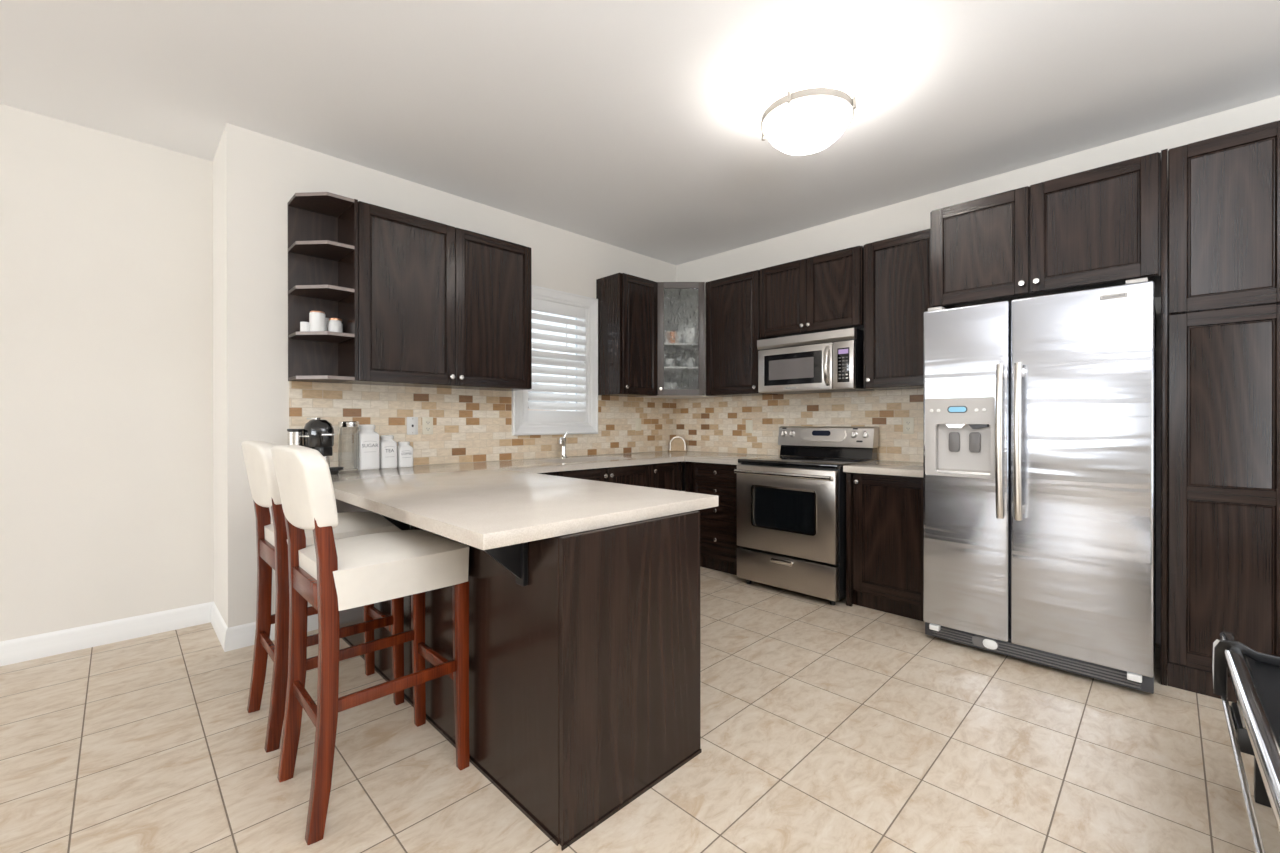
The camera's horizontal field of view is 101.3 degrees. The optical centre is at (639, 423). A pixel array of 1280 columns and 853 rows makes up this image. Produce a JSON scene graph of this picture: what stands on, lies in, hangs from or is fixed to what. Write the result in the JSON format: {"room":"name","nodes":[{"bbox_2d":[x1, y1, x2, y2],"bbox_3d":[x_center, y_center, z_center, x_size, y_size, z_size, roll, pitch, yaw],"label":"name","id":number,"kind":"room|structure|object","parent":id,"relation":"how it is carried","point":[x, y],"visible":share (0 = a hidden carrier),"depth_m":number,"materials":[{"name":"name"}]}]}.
{"room":"kitchen","nodes":[
{"label":"kitchen","id":0,"kind":"room"},
{"bbox_2d":[0,104,213,641],"bbox_3d":[-4.854,-0.186,1.006,6.580,2.770,0.150,0,0,-45],"label":"wall","id":1,"kind":"structure","parent":0,"point":[107,498],"depth_m":2.84,"materials":[{"name":"white paint"}]},
{"bbox_2d":[0,601,213,665],"bbox_3d":[-4.847,1.141,0.898,6.430,0.118,0.016,0,0,-45],"label":"baseboard","id":2,"kind":"structure","parent":1,"relation":"attached to","point":[12,651],"depth_m":2.82,"materials":[{"name":"white paint"}]},
{"bbox_2d":[213,137,223,619],"bbox_3d":[-2.370,-0.193,3.068,0.150,2.770,0.425,0,0,-45],"label":"wall","id":3,"kind":"structure","parent":0,"point":[218,158],"depth_m":3.02,"materials":[{"name":"white paint"}]},
{"bbox_2d":[211,602,227,651],"bbox_3d":[-2.369,1.133,2.954,0.016,0.118,0.591,0,0,-45],"label":"baseboard","id":4,"kind":"structure","parent":3,"relation":"attached to","point":[219,625],"depth_m":2.92,"materials":[{"name":"white paint"}]},
{"bbox_2d":[222,123,675,627],"bbox_3d":[-0.901,-0.197,4.122,3.720,2.770,0.150,0,0,-45],"label":"wall","id":5,"kind":"structure","parent":0,"point":[262,173],"depth_m":2.89,"materials":[{"name":"white paint"}]},
{"bbox_2d":[225,614,317,651],"bbox_3d":[-2.000,1.133,2.915,0.486,0.118,0.016,0,0,-45],"label":"baseboard","id":6,"kind":"structure","parent":5,"relation":"attached to","point":[240,636],"depth_m":2.80,"materials":[{"name":"white paint"}]},
{"bbox_2d":[288,192,357,382],"bbox_3d":[-1.769,-0.738,2.928,0.268,1.000,0.319,0,0,-45],"label":"corner shelf","id":7,"kind":"object","parent":5,"relation":"attached to","point":[322,226],"visible":1,"depth_m":2.97,"materials":[{"name":"brown wood"}]},
{"bbox_2d":[300,322,309,330],"bbox_3d":[-1.855,-0.526,2.913,0.052,0.066,0.052,0,0,-45],"label":"candle","id":8,"kind":"object","parent":7,"relation":"on","point":[304,326],"visible":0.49,"depth_m":2.89,"materials":[{"name":"white wax"}]},
{"bbox_2d":[309,310,325,330],"bbox_3d":[-1.804,-0.560,2.937,0.078,0.132,0.078,0,0,-45],"label":"canister","id":9,"kind":"object","parent":7,"relation":"on","point":[317,319],"visible":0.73,"depth_m":2.91,"materials":[{"name":"white ceramic"}]},
{"bbox_2d":[326,318,328,330],"bbox_3d":[-1.807,-0.550,3.011,0.066,0.112,0.066,0,0,-45],"label":"jar","id":10,"kind":"object","parent":7,"relation":"on","point":[327,319],"visible":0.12,"depth_m":2.99,"materials":[{"name":"white ceramic"}]},
{"bbox_2d":[328,317,342,332],"bbox_3d":[-1.729,-0.547,2.982,0.074,0.106,0.074,0,0,-45],"label":"lidded jar","id":11,"kind":"object","parent":7,"relation":"on","point":[335,324],"visible":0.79,"depth_m":2.95,"materials":[{"name":"white ceramic"}]},
{"bbox_2d":[422,417,432,434],"bbox_3d":[-1.411,0.015,3.491,0.072,0.116,0.008,0,0,-45],"label":"wall outlet","id":12,"kind":"object","parent":5,"relation":"attached to","point":[427,422],"visible":1,"depth_m":3.49,"materials":[{"name":"beige plastic"}]},
{"bbox_2d":[343,201,531,390],"bbox_3d":[-1.263,-0.740,3.410,1.128,1.000,0.348,0,0,-45],"label":"upper cabinet","id":13,"kind":"object","parent":5,"relation":"attached to","point":[440,305],"visible":0.99,"depth_m":3.24,"materials":[{"name":"brown wood"}]},
{"bbox_2d":[512,285,597,435],"bbox_3d":[-0.716,-0.489,4.281,0.832,1.157,0.186,0,0,-45],"label":"window","id":14,"kind":"structure","parent":5,"relation":"in","point":[584,420],"depth_m":4.27,"materials":[{"name":"white paint"}]},
{"bbox_2d":[289,381,922,466],"bbox_3d":[0.098,0.009,3.205,3.295,0.530,2.560,0,0,-45],"label":"backsplash","id":15,"kind":"structure","parent":5,"relation":"attached to","point":[470,425],"depth_m":3.89,"materials":[{"name":"tile"}]},
{"bbox_2d":[407,417,417,434],"bbox_3d":[-1.482,0.015,3.420,0.072,0.116,0.008,0,0,-45],"label":"wall plate","id":16,"kind":"object","parent":15,"relation":"attached to","point":[412,422],"visible":1,"depth_m":3.42,"materials":[{"name":"white plastic"}]},
{"bbox_2d":[636,418,640,430],"bbox_3d":[-0.014,0.011,4.878,0.072,0.116,0.008,0,0,-45],"label":"wall plate","id":17,"kind":"object","parent":15,"relation":"attached to","point":[638,420],"visible":1,"depth_m":4.87,"materials":[{"name":"beige plastic"}]},
{"bbox_2d":[746,420,752,432],"bbox_3d":[0.967,0.027,4.649,0.008,0.116,0.072,0,0,-45],"label":"wall plate","id":18,"kind":"object","parent":15,"relation":"attached to","point":[749,423],"visible":1,"depth_m":4.64,"materials":[{"name":"beige plastic"}]},
{"bbox_2d":[903,418,913,433],"bbox_3d":[1.897,0.016,3.712,0.008,0.116,0.072,0,0,-45],"label":"wall outlet","id":19,"kind":"object","parent":15,"relation":"attached to","point":[908,423],"visible":1,"depth_m":3.71,"materials":[{"name":"beige plastic"}]},
{"bbox_2d":[596,273,657,396],"bbox_3d":[-0.097,-0.743,4.568,0.445,1.000,0.348,0,0,-45],"label":"upper cabinet","id":20,"kind":"object","parent":5,"relation":"attached to","point":[627,304],"visible":1,"depth_m":4.44,"materials":[{"name":"brown wood"}]},
{"bbox_2d":[643,282,718,398],"bbox_3d":[0.359,-0.745,4.835,0.623,1.000,0.612,0,0,-45],"label":"upper cabinet","id":21,"kind":"object","parent":5,"relation":"attached to","point":[681,305],"visible":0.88,"depth_m":4.62,"materials":[{"name":"clear glass"}]},
{"bbox_2d":[0,0,1279,264],"bbox_3d":[-0.920,-1.622,-0.532,10.300,0.100,7.875,0,0,-45],"label":"ceiling","id":22,"kind":"structure","parent":0,"point":[631,125],"depth_m":2.47,"materials":[{"name":"white paint"}]},
{"bbox_2d":[761,74,855,154],"bbox_3d":[0.778,-1.433,2.456,0.414,0.292,0.414,0,0,-30],"label":"ceiling lamp","id":23,"kind":"object","parent":22,"relation":"attached to","point":[811,116],"visible":1,"depth_m":2.35,"materials":[{"name":"white glass"}]},
{"bbox_2d":[0,567,1279,852],"bbox_3d":[-0.917,1.248,-0.526,10.300,0.100,7.875,0,0,-45],"label":"floor","id":24,"kind":"structure","parent":0,"point":[825,727],"depth_m":1.86,"materials":[{"name":"beige tile"}]},
{"bbox_2d":[241,441,403,752],"bbox_3d":[-1.331,0.631,2.203,0.526,1.128,0.424,0,0,-45],"label":"bar stool","id":25,"kind":"object","parent":24,"relation":"on","point":[271,538],"visible":0.67,"depth_m":2.09,"materials":[{"name":"brown wood"}]},
{"bbox_2d":[271,445,469,844],"bbox_3d":[-0.917,0.632,1.786,0.526,1.128,0.424,0,0,-45],"label":"bar stool","id":26,"kind":"object","parent":24,"relation":"on","point":[329,574],"visible":1,"depth_m":1.66,"materials":[{"name":"white leather"}]},
{"bbox_2d":[335,499,701,850],"bbox_3d":[-0.859,0.756,2.441,0.819,0.872,2.289,0,0,-45],"label":"base cabinet","id":27,"kind":"object","parent":24,"relation":"on","point":[584,647],"visible":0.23,"depth_m":1.66,"materials":[{"name":"brown wood"}]},
{"bbox_2d":[331,451,775,549],"bbox_3d":[-0.015,0.295,3.292,3.314,0.042,2.258,0,0,-45],"label":"countertop","id":28,"kind":"structure","parent":27,"relation":"on","point":[486,505],"depth_m":1.99,"materials":[{"name":"beige stone"}]},
{"bbox_2d":[287,418,343,474],"bbox_3d":[-1.754,0.122,2.869,0.238,0.309,0.230,0,0,17],"label":"coffee machine","id":29,"kind":"object","parent":28,"relation":"on","point":[318,434],"visible":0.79,"depth_m":2.81,"materials":[{"name":"black plastic"}]},
{"bbox_2d":[338,421,358,470],"bbox_3d":[-1.704,0.132,3.072,0.110,0.288,0.110,0,0,-45],"label":"glass canister","id":30,"kind":"object","parent":28,"relation":"on","point":[348,431],"visible":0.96,"depth_m":3.03,"materials":[{"name":"clear glass"}]},
{"bbox_2d":[359,424,378,469],"bbox_3d":[-1.648,0.140,3.169,0.112,0.272,0.113,0,0,-45],"label":"canister","id":31,"kind":"object","parent":28,"relation":"on","point":[368,438],"visible":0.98,"depth_m":3.13,"materials":[{"name":"white ceramic"}]},
{"bbox_2d":[379,435,396,468],"bbox_3d":[-1.566,0.173,3.250,0.094,0.205,0.095,0,0,-45],"label":"canister","id":32,"kind":"object","parent":28,"relation":"on","point":[387,445],"visible":0.94,"depth_m":3.21,"materials":[{"name":"white ceramic"}]},
{"bbox_2d":[397,441,412,467],"bbox_3d":[-1.494,0.195,3.322,0.088,0.162,0.089,0,0,-45],"label":"canister","id":33,"kind":"object","parent":28,"relation":"on","point":[404,450],"visible":0.98,"depth_m":3.29,"materials":[{"name":"white ceramic"}]},
{"bbox_2d":[558,432,567,457],"bbox_3d":[-0.610,0.169,4.123,0.060,0.208,0.164,0,0,3],"label":"faucet","id":34,"kind":"object","parent":28,"relation":"on","point":[562,441],"visible":0.99,"depth_m":4.16,"materials":[{"name":"silver metal"}]},
{"bbox_2d":[668,436,686,450],"bbox_3d":[0.364,0.197,5.112,0.180,0.145,0.064,0,0,0],"label":"napkin holder","id":35,"kind":"object","parent":28,"relation":"on","point":[677,443],"visible":0.96,"depth_m":5.11,"materials":[{"name":"silver metal"}]},
{"bbox_2d":[537,464,649,486],"bbox_3d":[-0.595,0.753,3.870,1.335,0.872,0.638,0,0,-45],"label":"base cabinet","id":36,"kind":"object","parent":24,"relation":"on","point":[637,475],"visible":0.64,"depth_m":3.89,"materials":[{"name":"brown wood"}]},
{"bbox_2d":[648,462,681,490],"bbox_3d":[0.012,0.751,4.474,0.375,0.872,0.638,0,0,-45],"label":"base cabinet","id":37,"kind":"object","parent":24,"relation":"on","point":[668,476],"visible":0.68,"depth_m":4.28,"materials":[{"name":"brown wood"}]},
{"bbox_2d":[685,461,740,574],"bbox_3d":[0.788,0.750,4.397,0.638,0.872,0.578,0,0,-45],"label":"base cabinet","id":38,"kind":"object","parent":24,"relation":"on","point":[718,525],"visible":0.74,"depth_m":4.17,"materials":[{"name":"brown wood"}]},
{"bbox_2d":[734,426,878,604],"bbox_3d":[1.207,0.605,3.841,0.768,1.163,0.764,0,0,-45],"label":"range","id":39,"kind":"object","parent":24,"relation":"on","point":[791,504],"visible":0.94,"depth_m":3.63,"materials":[{"name":"silver metal"}]},
{"bbox_2d":[738,455,875,468],"bbox_3d":[1.220,0.278,3.854,0.640,0.032,0.764,0,0,-45],"label":"cooktop","id":40,"kind":"object","parent":39,"relation":"in","point":[778,461],"depth_m":3.73,"materials":[{"name":"black glass"}]},
{"bbox_2d":[846,472,923,621],"bbox_3d":[1.735,0.751,3.443,0.638,0.872,0.525,0,0,-45],"label":"base cabinet","id":41,"kind":"object","parent":24,"relation":"on","point":[884,513],"visible":0.76,"depth_m":3.26,"materials":[{"name":"brown wood"}]},
{"bbox_2d":[843,461,922,476],"bbox_3d":[1.726,0.293,3.433,0.644,0.042,0.527,0,0,-45],"label":"countertop","id":42,"kind":"structure","parent":41,"relation":"on","point":[895,468],"depth_m":3.29,"materials":[{"name":"beige stone"}]},
{"bbox_2d":[923,277,1155,693],"bbox_3d":[2.122,0.279,2.808,0.865,1.818,0.905,0,0,-45],"label":"refrigerator","id":43,"kind":"object","parent":24,"relation":"on","point":[1039,412],"visible":1,"depth_m":2.50,"materials":[{"name":"grey metal"}]},
{"bbox_2d":[1161,120,1279,702],"bbox_3d":[2.852,-0.027,2.317,0.638,2.430,0.782,0,0,-45],"label":"pantry cabinet","id":44,"kind":"object","parent":24,"relation":"on","point":[1220,195],"visible":0.94,"depth_m":2.27,"materials":[{"name":"brown wood"}]},
{"bbox_2d":[1212,631,1279,852],"bbox_3d":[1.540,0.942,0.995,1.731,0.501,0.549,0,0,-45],"label":"chair","id":45,"kind":"object","parent":24,"relation":"on","point":[1253,722],"visible":1,"depth_m":1.45,"materials":[{"name":"black plastic"}]},
{"bbox_2d":[676,95,1279,643],"bbox_3d":[2.884,-0.198,2.844,0.150,2.770,7.000,0,0,-45],"label":"wall","id":46,"kind":"structure","parent":0,"point":[912,215],"depth_m":3.39,"materials":[{"name":"white paint"}]},
{"bbox_2d":[706,270,777,396],"bbox_3d":[0.863,-0.744,4.529,0.338,1.000,0.550,0,0,-45],"label":"upper cabinet","id":47,"kind":"object","parent":46,"relation":"attached to","point":[732,302],"visible":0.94,"depth_m":4.43,"materials":[{"name":"brown wood"}]},
{"bbox_2d":[760,246,863,338],"bbox_3d":[1.346,-0.966,4.042,0.338,0.555,0.818,0,0,-45],"label":"upper cabinet","id":48,"kind":"object","parent":46,"relation":"attached to","point":[824,292],"visible":0.98,"depth_m":3.91,"materials":[{"name":"brown wood"}]},
{"bbox_2d":[757,328,873,393],"bbox_3d":[1.316,-0.452,3.997,0.425,0.419,0.772,0,0,-45],"label":"microwave","id":49,"kind":"object","parent":48,"relation":"attached to","point":[827,361],"visible":1,"depth_m":3.83,"materials":[{"name":"silver metal"}]},
{"bbox_2d":[864,229,929,389],"bbox_3d":[1.820,-0.743,3.566,0.338,1.000,0.505,0,0,-45],"label":"upper cabinet","id":50,"kind":"object","parent":46,"relation":"attached to","point":[896,269],"visible":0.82,"depth_m":3.50,"materials":[{"name":"brown wood"}]},
{"bbox_2d":[930,152,1160,308],"bbox_3d":[2.236,-0.961,2.934,0.638,0.562,0.962,0,0,-45],"label":"upper cabinet","id":51,"kind":"object","parent":46,"relation":"attached to","point":[1099,227],"visible":1,"depth_m":2.68,"materials":[{"name":"brown wood"}]},
{"label":"outside","id":52,"kind":"structure","parent":0,"visible":0},
{"bbox_2d":[528,382,568,410],"bbox_3d":[-4.781,-0.020,10.029,6.200,3.600,3.400,0,0,-45],"label":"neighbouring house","id":53,"kind":"structure","parent":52,"point":[532,382],"depth_m":10.49,"materials":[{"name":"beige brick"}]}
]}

